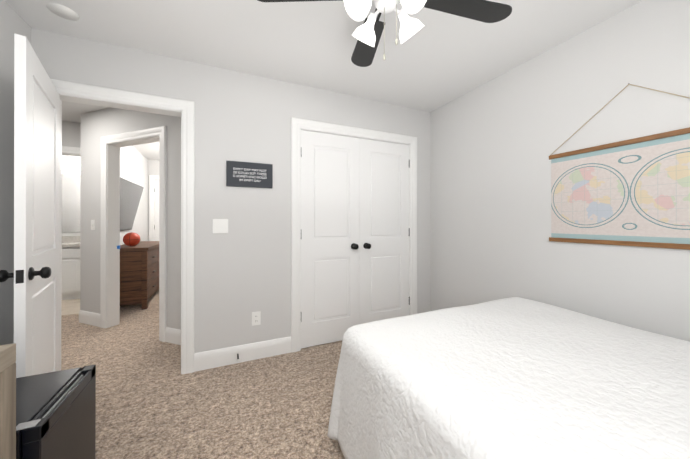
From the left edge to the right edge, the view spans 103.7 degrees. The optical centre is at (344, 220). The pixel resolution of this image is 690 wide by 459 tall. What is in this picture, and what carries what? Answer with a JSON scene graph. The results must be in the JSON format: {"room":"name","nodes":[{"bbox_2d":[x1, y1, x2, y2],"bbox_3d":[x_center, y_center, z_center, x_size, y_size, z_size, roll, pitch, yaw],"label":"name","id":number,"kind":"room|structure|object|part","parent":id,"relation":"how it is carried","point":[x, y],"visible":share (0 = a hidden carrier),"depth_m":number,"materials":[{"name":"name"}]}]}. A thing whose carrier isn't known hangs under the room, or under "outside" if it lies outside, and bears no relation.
{"room":"bedroom","nodes":[
{"label":"bedroom","id":0,"kind":"room"},
{"bbox_2d":[0,0,30,344],"bbox_3d":[-1.432,-0.039,0.267,0.120,2.440,3.460,0,0,-24],"label":"wall","id":1,"kind":"structure","parent":0,"point":[12,21],"depth_m":1.57,"materials":[{"name":"white paint"}]},
{"bbox_2d":[61,299,79,315],"bbox_3d":[-4.276,1.186,3.815,1.610,0.004,1.370,0,0,-24],"label":"floor","id":2,"kind":"structure","parent":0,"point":[70,307],"depth_m":3.71,"materials":[{"name":"beige tile"}]},
{"bbox_2d":[61,248,79,299],"bbox_3d":[-4.440,0.788,4.181,1.590,0.800,0.559,0,0,-24],"label":"bathroom vanity","id":3,"kind":"object","parent":2,"relation":"on","point":[70,277],"depth_m":4.04,"materials":[{"name":"white"}]},
{"bbox_2d":[62,240,79,247],"bbox_3d":[-4.434,0.368,4.170,1.590,0.040,0.585,0,0,-24],"label":"countertop","id":4,"kind":"structure","parent":3,"relation":"on","point":[72,243],"depth_m":4.05,"materials":[{"name":"beige stone"}]},
{"bbox_2d":[62,155,80,235],"bbox_3d":[-4.577,-0.031,4.488,1.610,2.440,0.100,0,0,-24],"label":"wall","id":5,"kind":"structure","parent":0,"point":[71,159],"depth_m":4.47,"materials":[{"name":"white paint"}]},
{"bbox_2d":[62,236,79,243],"bbox_3d":[-4.551,0.299,4.427,1.590,0.100,0.020,0,0,-24],"label":"backsplash","id":6,"kind":"structure","parent":5,"relation":"attached to","point":[65,239],"depth_m":4.43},
{"bbox_2d":[62,174,80,231],"bbox_3d":[-4.553,-0.286,4.435,1.490,0.950,0.013,0,0,-24],"label":"bathroom mirror","id":7,"kind":"object","parent":5,"relation":"attached to","point":[70,203],"visible":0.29,"depth_m":4.45,"materials":[{"name":"clear glass"}]},
{"bbox_2d":[62,163,80,170],"bbox_3d":[-4.499,-0.881,4.436,0.890,0.100,0.058,0,0,-24],"label":"sconce","id":8,"kind":"object","parent":5,"relation":"attached to","point":[75,167],"visible":0.15,"depth_m":4.42,"materials":[{"name":"white glass"}]},
{"bbox_2d":[62,121,80,147],"bbox_3d":[-4.064,-0.034,3.227,1.710,2.440,0.120,0,0,-24],"label":"wall","id":9,"kind":"structure","parent":0,"point":[71,134],"depth_m":3.43,"materials":[{"name":"white paint"}]},
{"bbox_2d":[62,153,80,156],"bbox_3d":[-3.697,0.162,3.392,0.755,2.050,0.120,0,0,-24],"label":"door frame","id":10,"kind":"structure","parent":9,"relation":"attached to","point":[66,154],"depth_m":3.46,"materials":[{"name":"white wood"}]},
{"bbox_2d":[62,146,80,154],"bbox_3d":[-3.668,0.126,3.327,0.897,2.121,0.022,0,0,-24],"label":"trim","id":11,"kind":"structure","parent":9,"relation":"attached to","point":[71,150],"depth_m":3.42,"materials":[{"name":"white wood"}]},
{"bbox_2d":[80,107,180,329],"bbox_3d":[-2.077,-0.034,2.860,2.160,2.440,0.120,0,0,21],"label":"wall","id":12,"kind":"structure","parent":0,"point":[96,125],"depth_m":3.01,"materials":[{"name":"white paint"}]},
{"bbox_2d":[79,310,99,326],"bbox_3d":[-2.915,1.116,3.103,0.419,0.140,0.014,0,0,21],"label":"baseboard","id":13,"kind":"structure","parent":12,"relation":"attached to","point":[89,318],"depth_m":3.10,"materials":[{"name":"white wood"}]},
{"bbox_2d":[91,220,94,229],"bbox_3d":[-2.877,0.046,3.091,0.072,0.116,0.014,0,0,21],"label":"hall light switch","id":14,"kind":"object","parent":12,"relation":"attached to","point":[92,224],"visible":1,"depth_m":3.09,"materials":[{"name":"white plastic"}]},
{"bbox_2d":[100,126,166,341],"bbox_3d":[-2.221,0.125,2.902,1.022,2.121,0.142,0,0,21],"label":"door frame","id":15,"kind":"structure","parent":12,"relation":"attached to","point":[161,132],"depth_m":3.00,"materials":[{"name":"white wood"}]},
{"bbox_2d":[165,327,180,344],"bbox_3d":[-1.427,1.115,2.539,0.719,0.140,0.014,0,0,21],"label":"baseboard","id":16,"kind":"structure","parent":12,"relation":"attached to","point":[173,335],"depth_m":2.62,"materials":[{"name":"white wood"}]},
{"bbox_2d":[120,146,147,244],"bbox_3d":[-3.624,-0.031,4.500,0.140,2.440,2.820,0,0,-24],"label":"wall","id":17,"kind":"structure","parent":0,"point":[133,165],"depth_m":4.88,"materials":[{"name":"white paint"}]},
{"bbox_2d":[120,177,143,230],"bbox_3d":[-3.219,-0.220,3.905,0.112,0.720,1.200,14,-6,-24],"label":"tv","id":18,"kind":"object","parent":17,"relation":"attached to","point":[130,194],"visible":0.44,"depth_m":4.02,"materials":[{"name":"plastic"}]},
{"bbox_2d":[148,159,158,240],"bbox_3d":[-2.394,-0.028,6.282,3.565,2.440,0.120,0,0,-24],"label":"wall","id":19,"kind":"structure","parent":0,"point":[153,167],"depth_m":5.52,"materials":[{"name":"white paint"}]},
{"bbox_2d":[149,175,158,240],"bbox_3d":[-3.521,0.131,5.697,0.992,2.121,0.022,0,0,-24],"label":"trim","id":20,"kind":"structure","parent":19,"relation":"attached to","point":[152,178],"depth_m":5.50,"materials":[{"name":"white wood"}]},
{"bbox_2d":[154,180,154,240],"bbox_3d":[-3.550,0.166,5.762,0.850,2.050,0.120,0,0,-24],"label":"door frame","id":21,"kind":"structure","parent":19,"relation":"attached to","point":[154,210],"depth_m":5.55,"materials":[{"name":"white wood"}]},
{"bbox_2d":[155,180,158,240],"bbox_3d":[-3.536,0.174,5.730,0.806,2.018,0.035,0,0,-24],"label":"door","id":22,"kind":"structure","parent":19,"relation":"in","point":[156,210],"depth_m":5.57,"materials":[{"name":"white wood"}]},
{"bbox_2d":[61,289,344,458],"bbox_3d":[-1.721,1.235,2.679,5.535,0.100,8.100,0,0,-24],"label":"floor carpet","id":23,"kind":"object","parent":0,"point":[152,402],"visible":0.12,"depth_m":1.82,"materials":[{"name":"beige carpet"}]},
{"bbox_2d":[0,343,15,458],"bbox_3d":[-1.078,0.781,0.308,0.535,0.800,0.946,0,0,-24],"label":"chest","id":24,"kind":"object","parent":23,"relation":"on","point":[7,401],"visible":1,"depth_m":0.82,"materials":[{"name":"grey wood"}]},
{"bbox_2d":[16,365,95,458],"bbox_3d":[-1.317,0.930,0.997,0.480,0.504,0.430,0,0,-24],"label":"mini fridge","id":25,"kind":"object","parent":23,"relation":"on","point":[55,414],"visible":0.94,"depth_m":1.07,"materials":[{"name":"black metal"}]},
{"bbox_3d":[-1.123,0.708,1.085,0.007,0.028,0.310,0,0,-24],"label":"handle","id":26,"kind":"part","parent":25,"relation":"part of","materials":[{"name":"grey plastic"}]},
{"bbox_2d":[120,241,158,309],"bbox_3d":[-3.143,0.773,4.189,0.472,0.830,1.420,0,0,-24],"label":"dresser","id":27,"kind":"object","parent":23,"relation":"on","point":[139,273],"visible":0.52,"depth_m":3.62,"materials":[{"name":"brown wood"}]},
{"bbox_2d":[123,232,139,245],"bbox_3d":[-2.994,0.260,3.808,0.198,0.198,0.198,0,0,-24],"label":"basketball","id":28,"kind":"object","parent":27,"relation":"on","point":[131,239],"visible":1,"depth_m":3.75,"materials":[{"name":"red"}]},
{"bbox_2d":[327,297,689,458],"bbox_3d":[1.044,0.862,0.831,1.600,0.639,2.202,0,0,-24],"label":"bed","id":29,"kind":"object","parent":23,"relation":"on","point":[514,378],"visible":1,"depth_m":0.98,"materials":[{"name":"white fabric"}]},
{"bbox_2d":[31,28,430,352],"bbox_3d":[-0.551,-0.035,2.495,3.315,2.440,0.120,0,0,-24],"label":"wall","id":30,"kind":"structure","parent":0,"point":[242,269],"depth_m":2.28,"materials":[{"name":"white paint"}]},
{"bbox_2d":[0,33,59,377],"bbox_3d":[-1.702,0.166,1.519,0.173,2.018,0.744,0,0,-38],"label":"hall door","id":31,"kind":"structure","parent":30,"relation":"in","point":[35,274],"depth_m":1.36,"materials":[{"name":"white wood"}]},
{"bbox_3d":[-1.557,0.253,1.251,0.069,0.062,0.062,0,0,-38],"label":"knob","id":32,"kind":"part","parent":31,"relation":"part of","materials":[{"name":"black metal"}]},
{"bbox_3d":[-1.476,0.253,1.316,0.069,0.062,0.062,0,0,-38],"label":"knob","id":33,"kind":"part","parent":31,"relation":"part of","materials":[{"name":"black metal"}]},
{"bbox_2d":[51,79,194,373],"bbox_3d":[-1.634,0.159,2.007,0.780,2.050,0.120,0,0,-24],"label":"door frame","id":34,"kind":"structure","parent":30,"relation":"attached to","point":[96,102],"depth_m":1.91,"materials":[{"name":"white wood"}]},
{"bbox_2d":[213,219,227,232],"bbox_3d":[-1.017,0.042,2.216,0.116,0.116,0.006,0,0,-24],"label":"switch plate","id":35,"kind":"object","parent":30,"relation":"attached to","point":[220,223],"visible":1,"depth_m":2.21,"materials":[{"name":"white plastic"}]},
{"bbox_2d":[194,336,290,371],"bbox_3d":[-0.836,1.115,2.291,0.768,0.140,0.014,0,0,-24],"label":"baseboard","id":36,"kind":"structure","parent":30,"relation":"attached to","point":[210,359],"depth_m":2.27,"materials":[{"name":"white wood"}]},
{"bbox_2d":[226,161,272,187],"bbox_3d":[-0.806,-0.390,2.304,0.370,0.210,0.019,0,0,-24],"label":"sign","id":37,"kind":"object","parent":30,"relation":"attached to","point":[248,174],"visible":1,"depth_m":2.29,"materials":[{"name":"grey wood"}]},
{"bbox_2d":[252,311,260,325],"bbox_3d":[-0.762,0.838,2.329,0.072,0.116,0.006,0,0,-24],"label":"electrical outlet plate","id":38,"kind":"object","parent":30,"relation":"attached to","point":[258,318],"visible":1,"depth_m":2.33,"materials":[{"name":"white plastic"}]},
{"bbox_2d":[301,130,359,347],"bbox_3d":[-0.123,0.168,2.612,0.620,2.018,0.104,0,0,-24],"label":"closet door","id":39,"kind":"structure","parent":30,"relation":"in","point":[330,238],"depth_m":2.62,"materials":[{"name":"white wood"}]},
{"bbox_3d":[0.101,0.255,2.694,0.062,0.062,0.069,0,0,-24],"label":"knob","id":40,"kind":"part","parent":39,"relation":"part of","materials":[{"name":"black metal"}]},
{"bbox_2d":[291,117,416,352],"bbox_3d":[0.130,0.161,2.802,1.270,2.050,0.120,0,0,-24],"label":"door frame","id":41,"kind":"structure","parent":30,"relation":"attached to","point":[409,186],"depth_m":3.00,"materials":[{"name":"white wood"}]},
{"bbox_2d":[360,138,409,323],"bbox_3d":[0.440,0.169,2.866,0.620,2.018,0.104,0,0,-24],"label":"closet door","id":42,"kind":"structure","parent":30,"relation":"in","point":[384,229],"depth_m":2.88,"materials":[{"name":"white wood"}]},
{"bbox_3d":[0.230,0.256,2.752,0.062,0.062,0.069,0,0,-24],"label":"knob","id":43,"kind":"part","parent":42,"relation":"part of","materials":[{"name":"black metal"}]},
{"bbox_2d":[5,0,641,159],"bbox_3d":[-1.721,-1.305,2.684,5.535,0.100,8.100,0,0,-24],"label":"ceiling","id":44,"kind":"structure","parent":0,"point":[438,59],"depth_m":1.87,"materials":[{"name":"white paint"}]},
{"bbox_2d":[46,3,79,20],"bbox_3d":[-1.694,-1.272,1.632,0.140,0.032,0.140,0,0,-24],"label":"smoke detector","id":45,"kind":"object","parent":44,"relation":"attached to","point":[62,11],"visible":0.69,"depth_m":1.63,"materials":[{"name":"white plastic"}]},
{"bbox_2d":[258,0,511,66],"bbox_3d":[0.186,-1.000,1.314,0.967,0.512,1.042,0,0,38],"label":"fan","id":46,"kind":"object","parent":44,"relation":"hanging from","point":[367,34],"visible":1,"depth_m":1.35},
{"bbox_3d":[-0.177,-1.082,1.257,0.560,0.014,0.144,0,-8,-1],"label":"blade","id":47,"kind":"part","parent":46,"relation":"part of","materials":[{"name":"black"}]},
{"bbox_3d":[0.079,-0.972,1.187,0.132,0.106,0.132,10,-37,48],"label":"lamp shade","id":48,"kind":"part","parent":46,"relation":"part of","materials":[{"name":"white glass"}]},
{"bbox_3d":[0.079,-0.972,1.187,0.048,0.066,0.048,10,-37,48],"label":"bulb","id":49,"kind":"part","parent":46,"relation":"part of","materials":[{"name":"white glass"}]},
{"bbox_3d":[0.116,-0.972,1.378,0.132,0.106,0.132,-9,51,-41],"label":"lamp shade","id":50,"kind":"part","parent":46,"relation":"part of","materials":[{"name":"white glass"}]},
{"bbox_3d":[0.142,-1.082,1.621,0.144,0.014,0.540,8,-1,-8],"label":"blade","id":51,"kind":"part","parent":46,"relation":"part of","materials":[{"name":"black wood"}]},
{"bbox_2d":[369,12,377,18],"bbox_3d":[0.138,-1.012,1.345,0.038,0.028,0.037,-9,51,-41],"label":"socket","id":52,"kind":"object","parent":46,"relation":"attached to","point":[372,15],"depth_m":1.33,"materials":[{"name":"white"}]},
{"bbox_3d":[0.182,-0.891,1.259,0.003,0.228,0.003,0,0,-24],"label":"cord","id":53,"kind":"part","parent":46,"relation":"part of","materials":[{"name":"beige plastic"}]},
{"bbox_3d":[0.238,-0.926,1.256,0.003,0.158,0.003,0,0,-24],"label":"cord","id":54,"kind":"part","parent":46,"relation":"part of","materials":[{"name":"beige plastic"}]},
{"bbox_2d":[397,7,404,15],"bbox_3d":[0.273,-1.012,1.319,0.037,0.028,0.038,-11,36,48],"label":"socket","id":55,"kind":"object","parent":46,"relation":"attached to","point":[400,12],"depth_m":1.30,"materials":[{"name":"white"}]},
{"bbox_3d":[0.307,-0.972,1.341,0.132,0.106,0.132,-11,36,48],"label":"lamp shade","id":56,"kind":"part","parent":46,"relation":"part of","materials":[{"name":"white glass"}]},
{"bbox_3d":[0.271,-0.972,1.151,0.132,0.106,0.132,9,-51,-41],"label":"lamp shade","id":57,"kind":"part","parent":46,"relation":"part of","materials":[{"name":"white glass"}]},
{"bbox_3d":[0.569,-1.082,1.359,0.595,0.014,0.144,0,8,-14],"label":"blade","id":58,"kind":"part","parent":46,"relation":"part of","materials":[{"name":"black wood"}]},
{"bbox_2d":[430,0,689,341],"bbox_3d":[1.528,-0.036,2.061,0.120,2.440,4.300,0,0,-24],"label":"wall","id":59,"kind":"structure","parent":0,"point":[496,142],"depth_m":1.95,"materials":[{"name":"white paint"}]},
{"bbox_2d":[549,83,689,249],"bbox_3d":[1.666,-0.329,1.590,0.016,0.953,0.854,0,0,-24],"label":"map","id":60,"kind":"object","parent":59,"relation":"attached to","point":[633,192],"visible":1,"depth_m":1.60,"materials":[{"name":"multicoloured paper"}]}
]}

